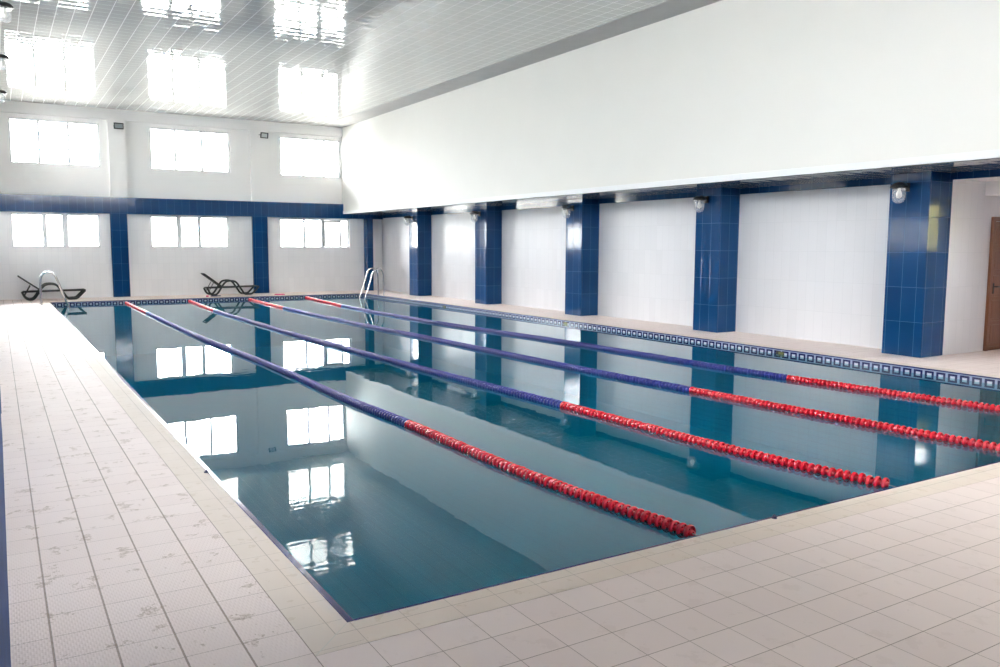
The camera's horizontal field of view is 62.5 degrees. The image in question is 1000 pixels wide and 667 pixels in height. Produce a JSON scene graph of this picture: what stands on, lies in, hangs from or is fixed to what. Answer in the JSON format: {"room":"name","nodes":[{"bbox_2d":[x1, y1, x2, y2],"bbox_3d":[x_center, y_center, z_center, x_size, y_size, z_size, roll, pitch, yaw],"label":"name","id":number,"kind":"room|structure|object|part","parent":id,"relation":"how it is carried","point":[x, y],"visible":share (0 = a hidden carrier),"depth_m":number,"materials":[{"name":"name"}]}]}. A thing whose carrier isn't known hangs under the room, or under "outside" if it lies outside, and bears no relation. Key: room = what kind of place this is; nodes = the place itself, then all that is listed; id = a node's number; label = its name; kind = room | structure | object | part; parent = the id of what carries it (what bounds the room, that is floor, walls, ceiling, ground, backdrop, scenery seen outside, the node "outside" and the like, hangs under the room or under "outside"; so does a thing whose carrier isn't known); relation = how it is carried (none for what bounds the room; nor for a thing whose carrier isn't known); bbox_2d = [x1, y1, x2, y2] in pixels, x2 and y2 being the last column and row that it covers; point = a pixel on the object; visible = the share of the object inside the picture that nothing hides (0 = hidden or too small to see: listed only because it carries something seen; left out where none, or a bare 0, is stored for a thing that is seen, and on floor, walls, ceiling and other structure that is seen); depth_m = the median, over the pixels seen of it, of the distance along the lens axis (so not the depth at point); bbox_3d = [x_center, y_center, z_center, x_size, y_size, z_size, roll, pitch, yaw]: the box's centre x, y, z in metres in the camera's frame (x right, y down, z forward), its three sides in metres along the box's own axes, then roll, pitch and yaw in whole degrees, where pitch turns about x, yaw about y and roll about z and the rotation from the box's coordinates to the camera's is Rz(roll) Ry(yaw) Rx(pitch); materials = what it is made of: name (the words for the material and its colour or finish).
{"room":"indoor swimming pool","nodes":[
{"label":"indoor swimming pool","id":0,"kind":"room"},
{"bbox_2d":[0,406,10,666],"bbox_3d":[-2.059,0.016,2.472,0.890,2.960,10.850,-3,7,-31],"label":"wall","id":1,"kind":"structure","parent":0,"point":[5,652],"depth_m":3.08,"materials":[{"name":"blue tile"}]},
{"bbox_2d":[0,100,382,299],"bbox_3d":[-10.601,-4.484,29.131,14.350,6.210,0.420,-3,7,-31],"label":"wall","id":2,"kind":"structure","parent":0,"point":[125,170],"depth_m":28.53,"materials":[{"name":"white paint"}]},
{"bbox_2d":[8,117,99,166],"bbox_3d":[-14.386,-6.166,26.666,2.570,1.410,0.060,-3,7,-31],"label":"window","id":3,"kind":"structure","parent":2,"relation":"in","point":[9,118],"depth_m":26.59,"materials":[{"name":"white plastic"}]},
{"bbox_2d":[10,213,99,246],"bbox_3d":[-14.481,-3.357,26.913,2.540,1.080,0.060,-3,7,-31],"label":"window","id":4,"kind":"structure","parent":2,"relation":"in","point":[64,216],"depth_m":26.95,"materials":[{"name":"white plastic"}]},
{"bbox_2d":[114,122,123,128],"bbox_3d":[-12.633,-6.865,27.287,0.324,0.200,0.160,-3,7,-31],"label":"floodlight","id":5,"kind":"object","parent":2,"relation":"attached to","point":[116,125],"visible":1,"depth_m":27.24,"materials":[{"name":"black metal"}]},
{"bbox_2d":[109,214,130,296],"bbox_3d":[-12.812,-2.628,27.802,0.525,2.785,0.124,-3,7,-31],"label":"pillar","id":6,"kind":"structure","parent":2,"relation":"attached to","point":[118,225],"depth_m":27.75,"materials":[{"name":"blue tile"}]},
{"bbox_2d":[149,127,229,172],"bbox_3d":[-10.830,-6.383,28.820,2.635,1.410,0.060,-3,7,-31],"label":"window","id":7,"kind":"structure","parent":2,"relation":"in","point":[173,130],"depth_m":28.80,"materials":[{"name":"white plastic"}]},
{"bbox_2d":[151,216,228,247],"bbox_3d":[-10.926,-3.573,29.066,2.600,1.080,0.060,-3,7,-31],"label":"window","id":8,"kind":"structure","parent":2,"relation":"in","point":[178,218],"depth_m":28.99,"materials":[{"name":"white plastic"}]},
{"bbox_2d":[0,194,382,218],"bbox_3d":[-10.523,-4.424,29.007,13.750,0.547,0.126,-3,7,-31],"label":"beam","id":9,"kind":"structure","parent":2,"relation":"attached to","point":[8,202],"depth_m":28.38,"materials":[{"name":"blue tile"}]},
{"bbox_2d":[251,217,268,292],"bbox_3d":[-8.787,-2.874,30.240,0.550,2.785,0.124,-3,7,-31],"label":"pillar","id":10,"kind":"structure","parent":2,"relation":"attached to","point":[259,224],"depth_m":30.18,"materials":[{"name":"blue tile"}]},
{"bbox_2d":[258,132,267,138],"bbox_3d":[-8.539,-7.148,29.760,0.180,0.201,0.324,6,8,44],"label":"floodlight","id":11,"kind":"object","parent":2,"relation":"attached to","point":[262,134],"visible":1,"depth_m":29.71,"materials":[{"name":"black metal"}]},
{"bbox_2d":[280,137,339,177],"bbox_3d":[-7.153,-6.607,31.047,2.315,1.410,0.060,-3,7,-31],"label":"window","id":12,"kind":"structure","parent":2,"relation":"in","point":[301,139],"depth_m":31.21,"materials":[{"name":"white plastic"}]},
{"bbox_2d":[280,219,348,247],"bbox_3d":[-6.971,-3.793,31.257,2.699,1.080,0.412,-3,7,-31],"label":"window","id":13,"kind":"structure","parent":2,"relation":"in","point":[330,229],"depth_m":31.55,"materials":[{"name":"white glass"}]},
{"bbox_3d":[-6.424,-3.824,31.572,0.660,0.980,0.045,-1,6,-7],"label":"sash frame","id":14,"kind":"part","parent":13,"relation":"part of","materials":[{"name":"white plastic"}]},
{"bbox_3d":[-6.424,-3.824,31.572,0.550,0.870,0.006,-1,6,-7],"label":"sash glass","id":15,"kind":"part","parent":13,"relation":"part of","materials":[{"name":"glass"}]},
{"bbox_2d":[0,0,721,127],"bbox_3d":[-2.784,-6.119,14.480,12.715,0.204,33.130,-3,7,-31],"label":"ceiling","id":16,"kind":"structure","parent":0,"point":[305,62],"depth_m":18.76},
{"bbox_2d":[0,290,999,666],"bbox_3d":[-0.699,0.174,16.440,17.650,0.300,33.130,-3,7,-31],"label":"floor","id":17,"kind":"structure","parent":0,"point":[112,561],"depth_m":4.33,"materials":[{"name":"tile"}]},
{"bbox_2d":[18,276,85,300],"bbox_3d":[-14.337,-1.475,26.393,1.886,0.784,0.650,-3,7,-31],"label":"sun lounger","id":18,"kind":"object","parent":17,"relation":"on","point":[82,291],"visible":0.91,"depth_m":26.22,"materials":[{"name":"black plastic"}]},
{"bbox_3d":[-14.875,-1.589,26.051,0.779,0.038,0.578,40,-15,-28],"label":"backrest frame","id":19,"kind":"part","parent":18,"relation":"part of","materials":[{"name":"black plastic"}]},
{"bbox_3d":[-14.463,-1.386,26.679,1.815,0.545,0.050,-3,7,-31],"label":"frame","id":20,"kind":"part","parent":18,"relation":"part of","materials":[{"name":"black plastic"}]},
{"bbox_3d":[-14.151,-1.331,26.169,1.815,0.545,0.050,-3,7,-31],"label":"frame","id":21,"kind":"part","parent":18,"relation":"part of","materials":[{"name":"black plastic"}]},
{"bbox_3d":[-14.300,-1.261,26.438,1.794,0.300,0.600,-3,7,-31],"label":"seat frame","id":22,"kind":"part","parent":18,"relation":"part of","materials":[{"name":"black plastic"}]},
{"bbox_2d":[201,273,258,294],"bbox_3d":[-9.567,-1.761,29.235,1.886,0.784,0.650,-3,7,-31],"label":"sun lounger","id":23,"kind":"object","parent":17,"relation":"on","point":[206,289],"visible":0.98,"depth_m":29.08,"materials":[{"name":"black plastic"}]},
{"bbox_3d":[-10.105,-1.875,28.894,0.779,0.038,0.578,40,-15,-28],"label":"backrest frame","id":24,"kind":"part","parent":23,"relation":"part of","materials":[{"name":"black plastic"}]},
{"bbox_3d":[-9.693,-1.672,29.521,1.815,0.545,0.050,-3,7,-31],"label":"frame","id":25,"kind":"part","parent":23,"relation":"part of","materials":[{"name":"black plastic"}]},
{"bbox_3d":[-9.530,-1.547,29.281,1.794,0.300,0.600,-3,7,-31],"label":"seat frame","id":26,"kind":"part","parent":23,"relation":"part of","materials":[{"name":"black plastic"}]},
{"bbox_3d":[-9.381,-1.617,29.012,1.815,0.545,0.050,-3,7,-31],"label":"frame","id":27,"kind":"part","parent":23,"relation":"part of","materials":[{"name":"black plastic"}]},
{"bbox_2d":[363,219,373,290],"bbox_3d":[-5.148,-3.080,32.300,0.240,2.785,0.372,-3,7,-31],"label":"pillar","id":28,"kind":"structure","parent":17,"relation":"on","point":[368,223],"depth_m":32.17,"materials":[{"name":"blue tile"}]},
{"bbox_2d":[409,211,431,295],"bbox_3d":[-2.799,-2.828,29.240,0.610,2.948,0.686,-3,7,-31],"label":"pillar","id":29,"kind":"structure","parent":17,"relation":"on","point":[420,254],"depth_m":28.97,"materials":[{"name":"blue tile"}]},
{"bbox_2d":[404,216,412,222],"bbox_3d":[-3.227,-3.963,28.922,0.332,0.346,0.284,-3,7,-31],"label":"lamp","id":30,"kind":"object","parent":29,"relation":"attached to","point":[405,217],"visible":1,"depth_m":28.87,"materials":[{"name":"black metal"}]},
{"bbox_2d":[475,206,501,303],"bbox_3d":[-0.330,-2.391,25.208,0.610,2.948,0.686,-3,7,-31],"label":"pillar","id":31,"kind":"structure","parent":17,"relation":"on","point":[488,226],"depth_m":24.94,"materials":[{"name":"blue tile"}]},
{"bbox_2d":[470,211,480,219],"bbox_3d":[-0.758,-3.525,24.890,0.332,0.346,0.284,-3,7,-31],"label":"lamp","id":32,"kind":"object","parent":31,"relation":"attached to","point":[473,213],"visible":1,"depth_m":24.85,"materials":[{"name":"black metal"}]},
{"bbox_2d":[42,293,999,655],"bbox_3d":[-2.853,0.090,17.155,10.690,0.301,25.470,-3,7,-31],"label":"coping","id":33,"kind":"object","parent":17,"relation":"on","point":[321,627],"visible":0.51,"depth_m":4.87,"materials":[{"name":"tile"}]},
{"bbox_2d":[39,271,69,306],"bbox_3d":[-13.195,-0.811,24.444,0.812,2.078,0.604,-3,7,-31],"label":"pool ladder","id":34,"kind":"object","parent":33,"relation":"attached to","point":[44,272],"visible":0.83,"depth_m":24.21,"materials":[{"name":"silver metal"}]},
{"bbox_2d":[359,268,384,298],"bbox_3d":[-4.546,-1.288,29.217,0.812,2.078,0.604,-3,7,-31],"label":"pool ladder","id":35,"kind":"object","parent":33,"relation":"attached to","point":[369,268],"visible":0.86,"depth_m":29.23,"materials":[{"name":"silver metal"}]},
{"bbox_2d":[50,293,999,621],"bbox_3d":[-2.852,-0.053,17.140,10.228,0.017,25.008,-3,7,-31],"label":"edging","id":36,"kind":"object","parent":33,"relation":"attached to","point":[334,604],"visible":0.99,"depth_m":5.83,"materials":[{"name":"tile"}]},
{"bbox_2d":[565,198,599,315],"bbox_3d":[2.132,-1.954,21.186,0.610,2.948,0.686,-3,7,-31],"label":"pillar","id":37,"kind":"structure","parent":17,"relation":"on","point":[582,224],"depth_m":20.93,"materials":[{"name":"blue tile"}]},
{"bbox_2d":[561,205,573,214],"bbox_3d":[1.705,-3.088,20.868,0.332,0.346,0.284,-3,7,-31],"label":"lamp","id":38,"kind":"object","parent":37,"relation":"attached to","point":[566,207],"visible":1,"depth_m":20.81,"materials":[{"name":"black metal"}]},
{"bbox_2d":[693,188,739,332],"bbox_3d":[4.543,-1.527,17.249,0.610,2.948,0.686,-3,7,-31],"label":"pillar","id":39,"kind":"structure","parent":17,"relation":"on","point":[717,220],"depth_m":17.00,"materials":[{"name":"blue tile"}]},
{"bbox_2d":[693,195,707,207],"bbox_3d":[4.115,-2.661,16.931,0.332,0.346,0.284,-3,7,-31],"label":"lamp","id":40,"kind":"object","parent":39,"relation":"attached to","point":[699,199],"visible":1,"depth_m":16.89,"materials":[{"name":"black metal"}]},
{"bbox_2d":[882,171,952,357],"bbox_3d":[6.831,-1.121,13.513,0.610,2.948,0.686,-3,7,-31],"label":"pillar","id":41,"kind":"structure","parent":17,"relation":"on","point":[919,220],"depth_m":13.28,"materials":[{"name":"blue tile"}]},
{"bbox_2d":[890,182,909,197],"bbox_3d":[6.403,-2.256,13.195,0.332,0.346,0.284,-3,7,-31],"label":"lamp","id":42,"kind":"object","parent":41,"relation":"attached to","point":[905,187],"visible":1,"depth_m":13.15,"materials":[{"name":"black metal"}]},
{"bbox_3d":[6.383,-2.242,13.184,0.087,0.163,0.088,-3,7,-31],"label":"bulb","id":43,"kind":"part","parent":42,"relation":"part of","materials":[{"name":"white glass"}]},
{"bbox_2d":[52,294,999,618],"bbox_3d":[-2.855,0.864,17.238,10.460,1.844,25.240,-3,7,-31],"label":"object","id":44,"kind":"object","parent":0,"point":[382,514],"visible":0.58,"depth_m":13.46,"materials":[{"name":"liquid"}]},
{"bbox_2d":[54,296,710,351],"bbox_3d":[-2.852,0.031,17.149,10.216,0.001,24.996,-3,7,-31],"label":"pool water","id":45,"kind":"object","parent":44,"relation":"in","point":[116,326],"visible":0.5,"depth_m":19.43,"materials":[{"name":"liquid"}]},
{"bbox_2d":[125,301,695,537],"bbox_3d":[-5.356,0.170,15.630,0.294,0.110,24.993,-4,7,-32],"label":"lane rope","id":46,"kind":"object","parent":45,"relation":"on","point":[682,530],"visible":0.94,"depth_m":7.10,"materials":[{"name":"red plastic"}]},
{"bbox_2d":[188,300,895,489],"bbox_3d":[-3.737,0.071,16.608,0.509,0.110,24.996,-4,7,-32],"label":"lane rope","id":47,"kind":"object","parent":45,"relation":"on","point":[817,470],"visible":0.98,"depth_m":8.55,"materials":[{"name":"red plastic"}]},
{"bbox_2d":[248,298,999,453],"bbox_3d":[-2.033,-0.033,17.640,0.443,0.110,24.996,-4,7,-32],"label":"lane rope","id":48,"kind":"object","parent":45,"relation":"on","point":[993,447],"visible":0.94,"depth_m":10.13,"materials":[{"name":"red plastic"}]},
{"bbox_2d":[305,296,999,413],"bbox_3d":[-0.418,-0.131,18.614,0.713,0.110,24.998,-4,7,-32],"label":"lane rope","id":49,"kind":"object","parent":45,"relation":"on","point":[954,402],"visible":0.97,"depth_m":12.14,"materials":[{"name":"red plastic"}]},
{"bbox_2d":[341,0,999,210],"bbox_3d":[3.296,-4.876,18.338,2.135,3.450,33.130,-3,7,-31],"label":"wall","id":50,"kind":"structure","parent":0,"point":[724,87],"depth_m":15.27,"materials":[{"name":"white paint"}]},
{"bbox_2d":[343,149,999,213],"bbox_3d":[2.409,-3.152,17.924,0.048,0.107,32.630,-3,7,-31],"label":"trim","id":51,"kind":"structure","parent":50,"relation":"attached to","point":[987,154],"depth_m":14.65,"materials":[{"name":"white paint"}]},
{"bbox_2d":[383,169,999,217],"bbox_3d":[3.836,-3.110,18.729,0.032,0.118,32.506,-3,7,-31],"label":"tile band","id":52,"kind":"object","parent":50,"relation":"attached to","point":[986,173],"visible":0.74,"depth_m":16.32,"materials":[{"name":"tile"}]},
{"bbox_2d":[382,179,999,355],"bbox_3d":[5.307,-1.812,19.902,3.600,2.960,33.130,-3,7,-31],"label":"wall","id":53,"kind":"structure","parent":0,"point":[812,263],"depth_m":16.62,"materials":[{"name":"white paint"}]},
{"bbox_2d":[350,158,999,214],"bbox_3d":[3.147,-3.132,18.305,1.605,0.012,32.506,-3,7,-31],"label":"soffit","id":54,"kind":"structure","parent":53,"relation":"attached to","point":[992,163],"depth_m":15.73,"materials":[{"name":"white paint"}]},
{"bbox_2d":[983,217,999,350],"bbox_3d":[8.763,-0.859,14.264,1.050,2.280,0.096,-3,7,-31],"label":"door","id":55,"kind":"structure","parent":53,"relation":"in","point":[991,341],"depth_m":14.08,"materials":[{"name":"brown wood"}]},
{"bbox_2d":[962,177,999,195],"bbox_3d":[11.285,-2.160,9.989,3.610,0.530,9.740,-3,7,-31],"label":"ceiling","id":56,"kind":"structure","parent":0,"point":[992,183],"depth_m":13.60,"materials":[{"name":"white paint"}]},
{"bbox_3d":[-7.798,-2.623,11.731,0.940,6.210,32.630,-3,7,-31],"label":"wall","id":57,"kind":"structure","parent":0,"visible":0},
{"bbox_2d":[0,90,6,99],"bbox_3d":[-13.418,-6.344,21.999,0.472,0.347,0.284,-3,7,-31],"label":"lamp","id":58,"kind":"object","parent":57,"relation":"attached to","point":[1,91],"visible":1,"depth_m":22.02,"materials":[{"name":"black metal"}]},
{"bbox_2d":[0,54,9,65],"bbox_3d":[-10.896,-5.897,17.880,0.472,0.347,0.284,-3,7,-31],"label":"lamp","id":59,"kind":"object","parent":57,"relation":"attached to","point":[3,57],"visible":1,"depth_m":17.89,"materials":[{"name":"black metal"}]},
{"bbox_2d":[0,1,13,17],"bbox_3d":[-8.530,-5.478,14.017,0.472,0.347,0.284,-3,7,-31],"label":"lamp","id":60,"kind":"object","parent":57,"relation":"attached to","point":[5,6],"visible":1,"depth_m":14.03,"materials":[{"name":"black metal"}]},
{"bbox_3d":[-8.450,-5.470,14.066,0.087,0.163,0.088,-3,7,-31],"label":"bulb","id":61,"kind":"part","parent":60,"relation":"part of","materials":[{"name":"white glass"}]}
]}

